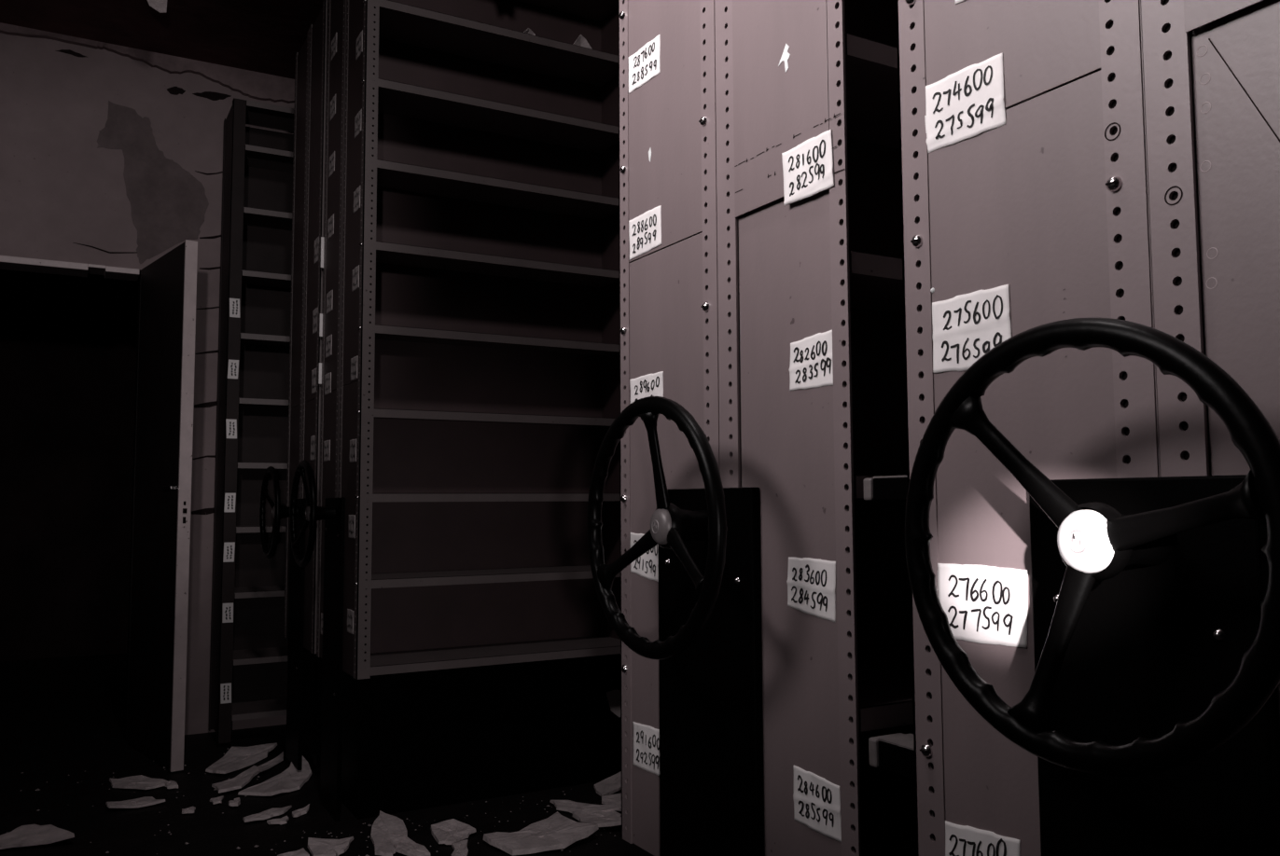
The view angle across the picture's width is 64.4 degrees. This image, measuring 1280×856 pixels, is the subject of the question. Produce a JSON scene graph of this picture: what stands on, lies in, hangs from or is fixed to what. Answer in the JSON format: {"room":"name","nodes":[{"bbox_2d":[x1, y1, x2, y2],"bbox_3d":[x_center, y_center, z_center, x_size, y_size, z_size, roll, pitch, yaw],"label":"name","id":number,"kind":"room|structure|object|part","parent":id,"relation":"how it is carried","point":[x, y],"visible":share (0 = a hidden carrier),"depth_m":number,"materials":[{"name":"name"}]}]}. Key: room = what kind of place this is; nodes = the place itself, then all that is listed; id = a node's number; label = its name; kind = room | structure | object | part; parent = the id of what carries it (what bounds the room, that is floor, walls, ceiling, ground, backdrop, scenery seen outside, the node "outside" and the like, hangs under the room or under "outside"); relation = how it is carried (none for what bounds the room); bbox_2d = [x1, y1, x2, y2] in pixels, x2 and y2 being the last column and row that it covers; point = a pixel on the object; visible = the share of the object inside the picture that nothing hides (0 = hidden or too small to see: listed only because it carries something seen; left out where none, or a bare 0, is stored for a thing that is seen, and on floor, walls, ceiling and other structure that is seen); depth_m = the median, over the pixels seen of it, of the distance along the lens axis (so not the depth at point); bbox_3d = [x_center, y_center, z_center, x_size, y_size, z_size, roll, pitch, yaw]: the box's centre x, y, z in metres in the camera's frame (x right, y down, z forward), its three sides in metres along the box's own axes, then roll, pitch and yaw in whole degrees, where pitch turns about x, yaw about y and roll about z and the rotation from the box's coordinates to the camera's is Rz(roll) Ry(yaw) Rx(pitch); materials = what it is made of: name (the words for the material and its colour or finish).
{"room":"archive storage room","nodes":[
{"label":"archive storage room","id":0,"kind":"room"},
{"bbox_2d":[0,269,139,662],"bbox_3d":[-3.482,0.007,7.184,5.800,3.100,0.100,2,-5,-29],"label":"doorway","id":1,"kind":"structure","parent":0,"point":[68,344],"depth_m":6.88,"materials":[{"name":"black"}]},
{"bbox_2d":[0,32,294,735],"bbox_3d":[-2.053,-0.155,4.664,5.800,3.045,0.143,2,-5,-29],"label":"wall","id":2,"kind":"structure","parent":0,"point":[107,158],"depth_m":4.53,"materials":[{"name":"beige paint"}]},
{"bbox_2d":[0,255,139,281],"bbox_3d":[-2.642,-0.701,4.360,0.882,0.028,0.162,2,-5,-29],"label":"trim","id":3,"kind":"structure","parent":2,"relation":"attached to","point":[10,263],"depth_m":4.40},
{"bbox_2d":[124,277,140,741],"bbox_3d":[-2.635,0.327,4.293,0.952,2.034,0.150,2,-5,-29],"label":"trim","id":4,"kind":"structure","parent":2,"relation":"attached to","point":[139,286],"depth_m":4.50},
{"bbox_2d":[0,22,294,103],"bbox_3d":[-2.013,-1.624,4.687,5.800,0.112,0.055,2,-5,-29],"label":"trim","id":5,"kind":"structure","parent":2,"relation":"attached to","point":[255,85],"depth_m":4.68,"materials":[{"name":"grey paint"}]},
{"bbox_2d":[126,239,197,772],"bbox_3d":[-1.973,0.300,4.168,0.063,2.048,0.652,3,-5,-40],"label":"open door","id":6,"kind":"structure","parent":2,"relation":"in","point":[166,366],"depth_m":4.08,"materials":[{"name":"black"}]},
{"bbox_3d":[-1.851,0.236,3.996,0.019,0.014,0.114,3,-5,-40],"label":"door handle","id":7,"kind":"part","parent":6,"relation":"part of","materials":[{"name":"metal"}]},
{"bbox_3d":[-1.759,0.324,3.926,0.022,0.120,0.010,3,-5,-40],"label":"lock plate","id":8,"kind":"part","parent":6,"relation":"part of","materials":[{"name":"black metal"}]},
{"bbox_2d":[0,0,323,79],"bbox_3d":[-0.756,-1.884,2.478,5.800,0.075,11.200,2,-5,-29],"label":"ceiling","id":9,"kind":"structure","parent":0,"point":[265,36],"depth_m":4.31,"materials":[{"name":"black paint"}]},
{"bbox_2d":[147,0,166,13],"bbox_3d":[-1.935,-1.692,4.059,0.085,0.065,0.015,2,-5,-29],"label":"scrap","id":10,"kind":"object","parent":9,"relation":"hanging from","point":[160,6],"visible":1,"depth_m":4.07,"materials":[{"name":"paper"}]},
{"bbox_2d":[0,653,653,855],"bbox_3d":[-0.742,1.190,2.255,5.800,0.007,11.200,2,-5,-29],"label":"floor","id":11,"kind":"structure","parent":0,"point":[61,717],"depth_m":3.53,"materials":[{"name":"black concrete"}]},
{"bbox_2d":[0,824,74,849],"bbox_3d":[-1.841,1.236,3.100,0.203,0.034,0.254,2,-5,-29],"label":"flake","id":12,"kind":"object","parent":11,"relation":"on","point":[30,835],"visible":1,"depth_m":3.07,"materials":[{"name":"white paint"}]},
{"bbox_2d":[105,796,165,808],"bbox_3d":[-1.706,1.264,3.426,0.111,0.023,0.159,-3,-5,37],"label":"flake","id":13,"kind":"object","parent":11,"relation":"on","point":[145,801],"visible":1,"depth_m":3.43,"materials":[{"name":"white paint"}]},
{"bbox_2d":[109,775,170,790],"bbox_3d":[-1.831,1.286,3.684,0.259,0.018,0.118,-3,-5,29],"label":"flake","id":14,"kind":"object","parent":11,"relation":"on","point":[143,783],"visible":1,"depth_m":3.67,"materials":[{"name":"white paint"}]},
{"bbox_2d":[164,780,178,789],"bbox_3d":[-1.689,1.284,3.659,0.043,0.017,0.074,2,-5,-29],"label":"flake","id":15,"kind":"object","parent":11,"relation":"on","point":[173,785],"visible":1,"depth_m":3.64,"materials":[{"name":"white paint"}]},
{"bbox_2d":[181,806,195,814],"bbox_3d":[-1.493,1.265,3.363,0.043,0.010,0.051,2,-5,-29],"label":"flake","id":16,"kind":"object","parent":11,"relation":"on","point":[190,810],"visible":1,"depth_m":3.35,"materials":[{"name":"white paint"}]},
{"bbox_2d":[209,795,223,805],"bbox_3d":[-1.447,1.272,3.471,0.043,0.011,0.078,1,-4,-17],"label":"flake","id":17,"kind":"object","parent":11,"relation":"on","point":[215,800],"visible":1,"depth_m":3.46,"materials":[{"name":"white paint"}]},
{"bbox_2d":[228,797,240,806],"bbox_3d":[-1.366,1.263,3.430,0.040,0.022,0.077,2,-5,-29],"label":"flake","id":18,"kind":"object","parent":11,"relation":"on","point":[235,802],"visible":1,"depth_m":3.41,"materials":[{"name":"white paint"}]},
{"bbox_2d":[211,765,259,793],"bbox_3d":[-1.481,1.287,3.735,0.120,0.020,0.340,0,-4,-3],"label":"flake","id":19,"kind":"object","parent":11,"relation":"on","point":[239,782],"visible":0.98,"depth_m":3.67,"materials":[{"name":"white paint"}]},
{"bbox_2d":[205,742,277,774],"bbox_3d":[-1.572,1.300,3.998,0.164,0.032,0.391,0,-4,-2],"label":"flake","id":20,"kind":"object","parent":11,"relation":"on","point":[236,758],"visible":1,"depth_m":4.01,"materials":[{"name":"white paint"}]},
{"bbox_2d":[208,97,294,744],"bbox_3d":[-1.451,-0.039,4.700,0.908,2.772,0.307,2,-5,-29],"label":"wall shelving","id":21,"kind":"object","parent":11,"relation":"on","point":[248,656],"visible":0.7,"depth_m":4.63,"materials":[{"name":"metal"}]},
{"bbox_3d":[-1.443,1.244,4.605,0.896,0.024,0.299,2,-5,-29],"label":"shelf","id":22,"kind":"part","parent":21,"relation":"part of","materials":[{"name":"grey metal"}]},
{"bbox_3d":[-1.445,0.735,4.642,0.896,0.024,0.299,2,-5,-29],"label":"shelf","id":23,"kind":"part","parent":21,"relation":"part of","materials":[{"name":"grey metal"}]},
{"bbox_3d":[-1.456,-1.409,4.798,0.896,0.024,0.299,2,-5,-29],"label":"shelf","id":24,"kind":"part","parent":21,"relation":"part of","materials":[{"name":"grey metal"}]},
{"bbox_3d":[-1.444,1.014,4.622,0.896,0.024,0.299,2,-5,-29],"label":"shelf","id":25,"kind":"part","parent":21,"relation":"part of","materials":[{"name":"grey metal"}]},
{"bbox_3d":[-1.447,0.458,4.662,0.896,0.024,0.299,2,-5,-29],"label":"shelf","id":26,"kind":"part","parent":21,"relation":"part of","materials":[{"name":"grey metal"}]},
{"bbox_3d":[-1.448,0.182,4.682,0.896,0.024,0.299,2,-5,-29],"label":"shelf","id":27,"kind":"part","parent":21,"relation":"part of","materials":[{"name":"grey metal"}]},
{"bbox_3d":[-1.450,-0.095,4.702,0.896,0.024,0.299,2,-5,-29],"label":"shelf","id":28,"kind":"part","parent":21,"relation":"part of","materials":[{"name":"grey metal"}]},
{"bbox_3d":[-1.451,-0.377,4.723,0.896,0.024,0.299,2,-5,-29],"label":"shelf","id":29,"kind":"part","parent":21,"relation":"part of","materials":[{"name":"grey metal"}]},
{"bbox_3d":[-1.452,-0.652,4.742,0.896,0.024,0.299,2,-5,-29],"label":"shelf","id":30,"kind":"part","parent":21,"relation":"part of","materials":[{"name":"grey metal"}]},
{"bbox_3d":[-1.454,-0.931,4.763,0.896,0.024,0.299,2,-5,-29],"label":"shelf","id":31,"kind":"part","parent":21,"relation":"part of","materials":[{"name":"grey metal"}]},
{"bbox_3d":[-1.455,-1.210,4.783,0.896,0.024,0.299,2,-5,-29],"label":"shelf","id":32,"kind":"part","parent":21,"relation":"part of","materials":[{"name":"grey metal"}]},
{"bbox_2d":[242,806,292,822],"bbox_3d":[-1.206,1.258,3.316,0.068,0.015,0.196,-3,-5,32],"label":"flake","id":33,"kind":"object","parent":11,"relation":"on","point":[267,814],"visible":1,"depth_m":3.29,"materials":[{"name":"white paint"}]},
{"bbox_2d":[256,751,283,772],"bbox_3d":[-1.438,1.302,3.962,0.054,0.023,0.323,0,-4,2],"label":"flake","id":34,"kind":"object","parent":11,"relation":"on","point":[266,766],"visible":0.98,"depth_m":3.94,"materials":[{"name":"white paint"}]},
{"bbox_2d":[237,756,311,796],"bbox_3d":[-1.292,1.267,3.779,0.186,0.064,0.506,-1,-4,5],"label":"flake","id":35,"kind":"object","parent":11,"relation":"on","point":[290,780],"visible":0.84,"depth_m":3.66,"materials":[{"name":"white paint"}]},
{"bbox_2d":[266,816,288,824],"bbox_3d":[-1.154,1.253,3.243,0.070,0.014,0.054,2,-5,-29],"label":"flake","id":36,"kind":"object","parent":11,"relation":"on","point":[284,820],"visible":1,"depth_m":3.23,"materials":[{"name":"white paint"}]},
{"bbox_2d":[277,848,309,855],"bbox_3d":[-0.997,1.227,2.917,0.079,0.016,0.080,2,-5,-29],"label":"flake","id":37,"kind":"object","parent":11,"relation":"on","point":[300,853],"visible":1,"depth_m":2.92,"materials":[{"name":"white paint"}]},
{"bbox_2d":[259,0,336,775],"bbox_3d":[-0.434,-0.115,4.467,2.276,2.920,0.566,2,-5,-29],"label":"rack","id":38,"kind":"object","parent":11,"relation":"on","point":[304,668],"visible":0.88,"depth_m":3.92,"materials":[{"name":"black metal"}]},
{"bbox_3d":[-1.384,0.376,4.056,0.001,0.926,0.209,2,-5,-29],"label":"plate","id":39,"kind":"part","parent":38,"relation":"part of","materials":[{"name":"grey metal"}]},
{"bbox_3d":[-1.390,-0.833,4.144,0.001,1.495,0.209,2,-5,-29],"label":"plate","id":40,"kind":"part","parent":38,"relation":"part of","materials":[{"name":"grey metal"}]},
{"bbox_3d":[-1.242,0.358,3.807,0.001,0.926,0.209,2,-5,-29],"label":"plate","id":41,"kind":"part","parent":38,"relation":"part of","materials":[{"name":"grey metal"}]},
{"bbox_3d":[-1.248,-0.852,3.895,0.001,1.495,0.209,2,-5,-29],"label":"plate","id":42,"kind":"part","parent":38,"relation":"part of","materials":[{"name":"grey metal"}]},
{"bbox_2d":[292,804,309,818],"bbox_3d":[-1.114,1.260,3.344,0.045,0.015,0.106,-2,-5,26],"label":"flake","id":43,"kind":"object","parent":11,"relation":"on","point":[297,813],"visible":1,"depth_m":3.33,"materials":[{"name":"white paint"}]},
{"bbox_2d":[6,748,615,855],"bbox_3d":[-1.159,1.272,3.452,2.053,0.007,1.904,2,-5,-29],"label":"plaster grit","id":44,"kind":"object","parent":11,"relation":"on","point":[256,846],"visible":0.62,"depth_m":3.21,"materials":[{"name":"white paint"}]},
{"bbox_2d":[307,836,353,855],"bbox_3d":[-0.908,1.228,2.980,0.131,0.024,0.134,1,-4,-15],"label":"flake","id":45,"kind":"object","parent":11,"relation":"on","point":[317,847],"visible":1,"depth_m":2.98,"materials":[{"name":"white paint"}]},
{"bbox_2d":[370,810,407,855],"bbox_3d":[-0.765,1.234,3.099,0.109,0.028,0.381,1,-4,-13],"label":"flake","id":46,"kind":"object","parent":11,"relation":"on","point":[388,831],"visible":1,"depth_m":3.08,"materials":[{"name":"white paint"}]},
{"bbox_2d":[395,837,430,855],"bbox_3d":[-0.677,1.232,2.976,0.077,0.013,0.174,3,-5,-38],"label":"flake","id":47,"kind":"object","parent":11,"relation":"on","point":[407,847],"visible":1,"depth_m":2.96,"materials":[{"name":"white paint"}]},
{"bbox_2d":[431,819,475,845],"bbox_3d":[-0.571,1.234,3.109,0.134,0.027,0.168,2,-5,-29],"label":"flake","id":48,"kind":"object","parent":11,"relation":"on","point":[448,832],"visible":0.98,"depth_m":3.11,"materials":[{"name":"white paint"}]},
{"bbox_2d":[451,839,468,855],"bbox_3d":[-0.524,1.229,2.958,0.048,0.014,0.149,0,-4,-9],"label":"flake","id":49,"kind":"object","parent":11,"relation":"on","point":[460,849],"visible":1,"depth_m":2.96,"materials":[{"name":"white paint"}]},
{"bbox_2d":[290,0,702,820],"bbox_3d":[-0.131,-0.155,3.932,2.276,2.920,0.566,2,-5,-29],"label":"rack","id":50,"kind":"object","parent":11,"relation":"on","point":[469,650],"visible":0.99,"depth_m":3.60,"materials":[{"name":"grey metal"}]},
{"bbox_3d":[-1.081,0.336,3.522,0.001,0.926,0.210,2,-5,-29],"label":"plate","id":51,"kind":"part","parent":50,"relation":"part of","materials":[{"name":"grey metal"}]},
{"bbox_3d":[-1.087,-0.873,3.610,0.001,1.495,0.210,2,-5,-29],"label":"plate","id":52,"kind":"part","parent":50,"relation":"part of","materials":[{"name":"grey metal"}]},
{"bbox_3d":[-0.939,0.317,3.273,0.001,0.926,0.209,2,-5,-29],"label":"plate","id":53,"kind":"part","parent":50,"relation":"part of","materials":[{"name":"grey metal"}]},
{"bbox_3d":[-0.945,-0.892,3.360,0.001,1.495,0.209,2,-5,-29],"label":"plate","id":54,"kind":"part","parent":50,"relation":"part of","materials":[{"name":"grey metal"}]},
{"bbox_2d":[367,408,615,426],"bbox_3d":[-0.006,-0.007,3.827,2.139,0.028,0.280,2,-5,-29],"label":"shelf","id":55,"kind":"object","parent":50,"relation":"attached to","point":[379,417],"depth_m":3.48,"materials":[{"name":"grey metal"}]},
{"bbox_2d":[363,635,620,676],"bbox_3d":[-0.002,0.793,3.769,2.139,0.028,0.280,2,-5,-29],"label":"shelf","id":56,"kind":"object","parent":50,"relation":"attached to","point":[392,660],"depth_m":3.46,"materials":[{"name":"grey metal"}]},
{"bbox_2d":[365,565,620,588],"bbox_3d":[-0.003,0.527,3.789,2.139,0.028,0.280,2,-5,-29],"label":"shelf","id":57,"kind":"object","parent":50,"relation":"attached to","point":[399,577],"depth_m":3.44,"materials":[{"name":"grey metal"}]},
{"bbox_2d":[366,493,620,501],"bbox_3d":[-0.004,0.260,3.808,2.139,0.028,0.280,2,-5,-29],"label":"shelf","id":58,"kind":"object","parent":50,"relation":"attached to","point":[370,497],"depth_m":3.36,"materials":[{"name":"grey metal"}]},
{"bbox_2d":[369,324,619,356],"bbox_3d":[-0.007,-0.273,3.847,2.139,0.028,0.280,2,-5,-29],"label":"shelf","id":59,"kind":"object","parent":50,"relation":"attached to","point":[388,339],"depth_m":3.56,"materials":[{"name":"grey metal"}]},
{"bbox_2d":[370,241,619,287],"bbox_3d":[-0.008,-0.540,3.866,2.139,0.028,0.280,2,-5,-29],"label":"shelf","id":60,"kind":"object","parent":50,"relation":"attached to","point":[395,260],"depth_m":3.59,"materials":[{"name":"grey metal"}]},
{"bbox_2d":[372,78,618,153],"bbox_3d":[-0.011,-1.073,3.905,2.139,0.028,0.280,2,-5,-29],"label":"shelf","id":61,"kind":"object","parent":50,"relation":"attached to","point":[400,105],"depth_m":3.64,"materials":[{"name":"grey metal"}]},
{"bbox_2d":[374,0,618,86],"bbox_3d":[-0.012,-1.339,3.924,2.139,0.028,0.280,2,-5,-29],"label":"shelf","id":62,"kind":"object","parent":50,"relation":"attached to","point":[409,31],"depth_m":3.66,"materials":[{"name":"grey metal"}]},
{"bbox_2d":[523,27,535,35],"bbox_3d":[-0.390,-1.392,3.593,0.052,0.031,0.062,-1,-4,7],"label":"flake","id":63,"kind":"object","parent":50,"relation":"on","point":[528,31],"visible":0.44,"depth_m":3.59,"materials":[{"name":"white paint"}]},
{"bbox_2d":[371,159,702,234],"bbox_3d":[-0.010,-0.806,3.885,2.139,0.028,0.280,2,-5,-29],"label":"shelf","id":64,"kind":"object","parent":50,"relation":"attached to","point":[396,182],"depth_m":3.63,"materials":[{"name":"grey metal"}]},
{"bbox_2d":[517,0,618,21],"bbox_3d":[-0.013,-1.603,3.943,2.139,0.028,0.280,2,-5,-29],"label":"shelf","id":65,"kind":"object","parent":50,"relation":"attached to","point":[552,10],"depth_m":3.91,"materials":[{"name":"grey metal"}]},
{"bbox_2d":[572,34,592,49],"bbox_3d":[-0.216,-1.397,3.698,0.035,0.053,0.095,-3,-5,37],"label":"flake","id":66,"kind":"object","parent":50,"relation":"on","point":[581,41],"visible":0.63,"depth_m":3.70,"materials":[{"name":"white paint"}]},
{"bbox_2d":[482,811,598,855],"bbox_3d":[-0.290,1.222,3.073,0.238,0.042,0.315,-4,-6,45],"label":"flake","id":67,"kind":"object","parent":11,"relation":"on","point":[556,832],"visible":1,"depth_m":3.04,"materials":[{"name":"white paint"}]},
{"bbox_2d":[550,800,618,813],"bbox_3d":[-0.196,1.251,3.356,0.273,0.025,0.094,-3,-5,28],"label":"flake","id":68,"kind":"object","parent":11,"relation":"on","point":[569,806],"visible":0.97,"depth_m":3.36,"materials":[{"name":"white paint"}]},
{"bbox_2d":[572,806,621,827],"bbox_3d":[-0.120,1.236,3.225,0.152,0.034,0.219,2,-5,-29],"label":"flake","id":69,"kind":"object","parent":11,"relation":"on","point":[593,815],"visible":0.84,"depth_m":3.24,"materials":[{"name":"white paint"}]},
{"bbox_2d":[593,771,621,796],"bbox_3d":[-0.100,1.266,3.622,0.093,0.033,0.284,-3,-5,30],"label":"flake","id":70,"kind":"object","parent":11,"relation":"on","point":[612,785],"visible":0.8,"depth_m":3.60,"materials":[{"name":"white paint"}]},
{"bbox_2d":[601,793,621,811],"bbox_3d":[-0.087,1.256,3.418,0.084,0.024,0.168,0,-4,-1],"label":"flake","id":71,"kind":"object","parent":11,"relation":"on","point":[615,800],"visible":0.65,"depth_m":3.43,"materials":[{"name":"white paint"}]},
{"bbox_2d":[586,0,1080,855],"bbox_3d":[0.988,-0.304,1.960,2.276,2.920,0.568,2,-5,-29],"label":"rack","id":72,"kind":"object","parent":11,"relation":"on","point":[762,622],"visible":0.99,"depth_m":1.40,"materials":[{"name":"grey metal"}]},
{"bbox_3d":[0.034,-1.024,1.634,0.001,1.490,0.224,2,-5,-29],"label":"plate","id":73,"kind":"part","parent":72,"relation":"part of","materials":[{"name":"grey metal"}]},
{"bbox_3d":[0.040,0.185,1.546,0.001,0.930,0.224,2,-5,-29],"label":"plate","id":74,"kind":"part","parent":72,"relation":"part of","materials":[{"name":"grey metal"}]},
{"bbox_3d":[0.177,-1.043,1.376,0.001,1.492,0.201,2,-5,-29],"label":"plate","id":75,"kind":"part","parent":72,"relation":"part of","materials":[{"name":"grey metal"}]},
{"bbox_3d":[0.189,0.165,1.292,0.001,0.932,0.201,2,-5,-29],"label":"plate","id":76,"kind":"part","parent":72,"relation":"part of","materials":[{"name":"grey metal"}]},
{"bbox_2d":[740,474,897,498],"bbox_3d":[1.117,0.111,1.831,2.139,0.028,0.270,2,-5,-29],"label":"shelf","id":77,"kind":"object","parent":72,"relation":"attached to","point":[764,486],"depth_m":1.27,"materials":[{"name":"grey metal"}]},
{"bbox_2d":[737,250,903,313],"bbox_3d":[1.116,-0.155,1.851,2.139,0.028,0.270,2,-5,-29],"label":"shelf","id":78,"kind":"object","parent":72,"relation":"attached to","point":[875,280],"depth_m":1.31,"materials":[{"name":"grey metal"}]},
{"bbox_2d":[857,654,913,732],"bbox_3d":[1.118,0.378,1.812,2.139,0.028,0.270,2,-5,-29],"label":"shelf","id":79,"kind":"object","parent":72,"relation":"attached to","point":[884,682],"depth_m":1.27,"materials":[{"name":"grey metal"}]},
{"bbox_2d":[861,831,916,855],"bbox_3d":[1.119,0.644,1.793,2.139,0.028,0.270,2,-5,-29],"label":"shelf","id":80,"kind":"object","parent":72,"relation":"attached to","point":[873,843],"depth_m":1.50,"materials":[{"name":"grey metal"}]},
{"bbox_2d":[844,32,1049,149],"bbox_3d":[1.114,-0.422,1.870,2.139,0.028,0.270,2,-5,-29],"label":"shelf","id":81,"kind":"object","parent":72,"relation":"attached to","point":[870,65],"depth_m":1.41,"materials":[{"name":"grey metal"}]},
{"bbox_2d":[863,0,1279,855],"bbox_3d":[1.294,-0.344,1.421,2.276,2.920,0.642,2,-5,-29],"label":"rack","id":82,"kind":"object","parent":11,"relation":"on","point":[1090,488],"visible":1,"depth_m":0.89,"materials":[{"name":"grey metal"}]},
{"bbox_3d":[0.360,-1.064,1.060,0.001,1.498,0.214,2,-5,-29],"label":"plate","id":83,"kind":"part","parent":82,"relation":"part of","materials":[{"name":"grey metal"}]},
{"bbox_3d":[0.366,0.145,0.972,0.001,0.924,0.214,2,-5,-29],"label":"plate","id":84,"kind":"part","parent":82,"relation":"part of","materials":[{"name":"grey metal"}]},
{"bbox_3d":[0.497,-1.082,0.812,0.001,1.500,0.195,2,-5,-29],"label":"plate","id":85,"kind":"part","parent":82,"relation":"part of","materials":[{"name":"grey metal"}]},
{"bbox_3d":[0.509,0.125,0.728,0.001,0.926,0.195,2,-5,-29],"label":"plate","id":86,"kind":"part","parent":82,"relation":"part of","materials":[{"name":"grey metal"}]}
]}

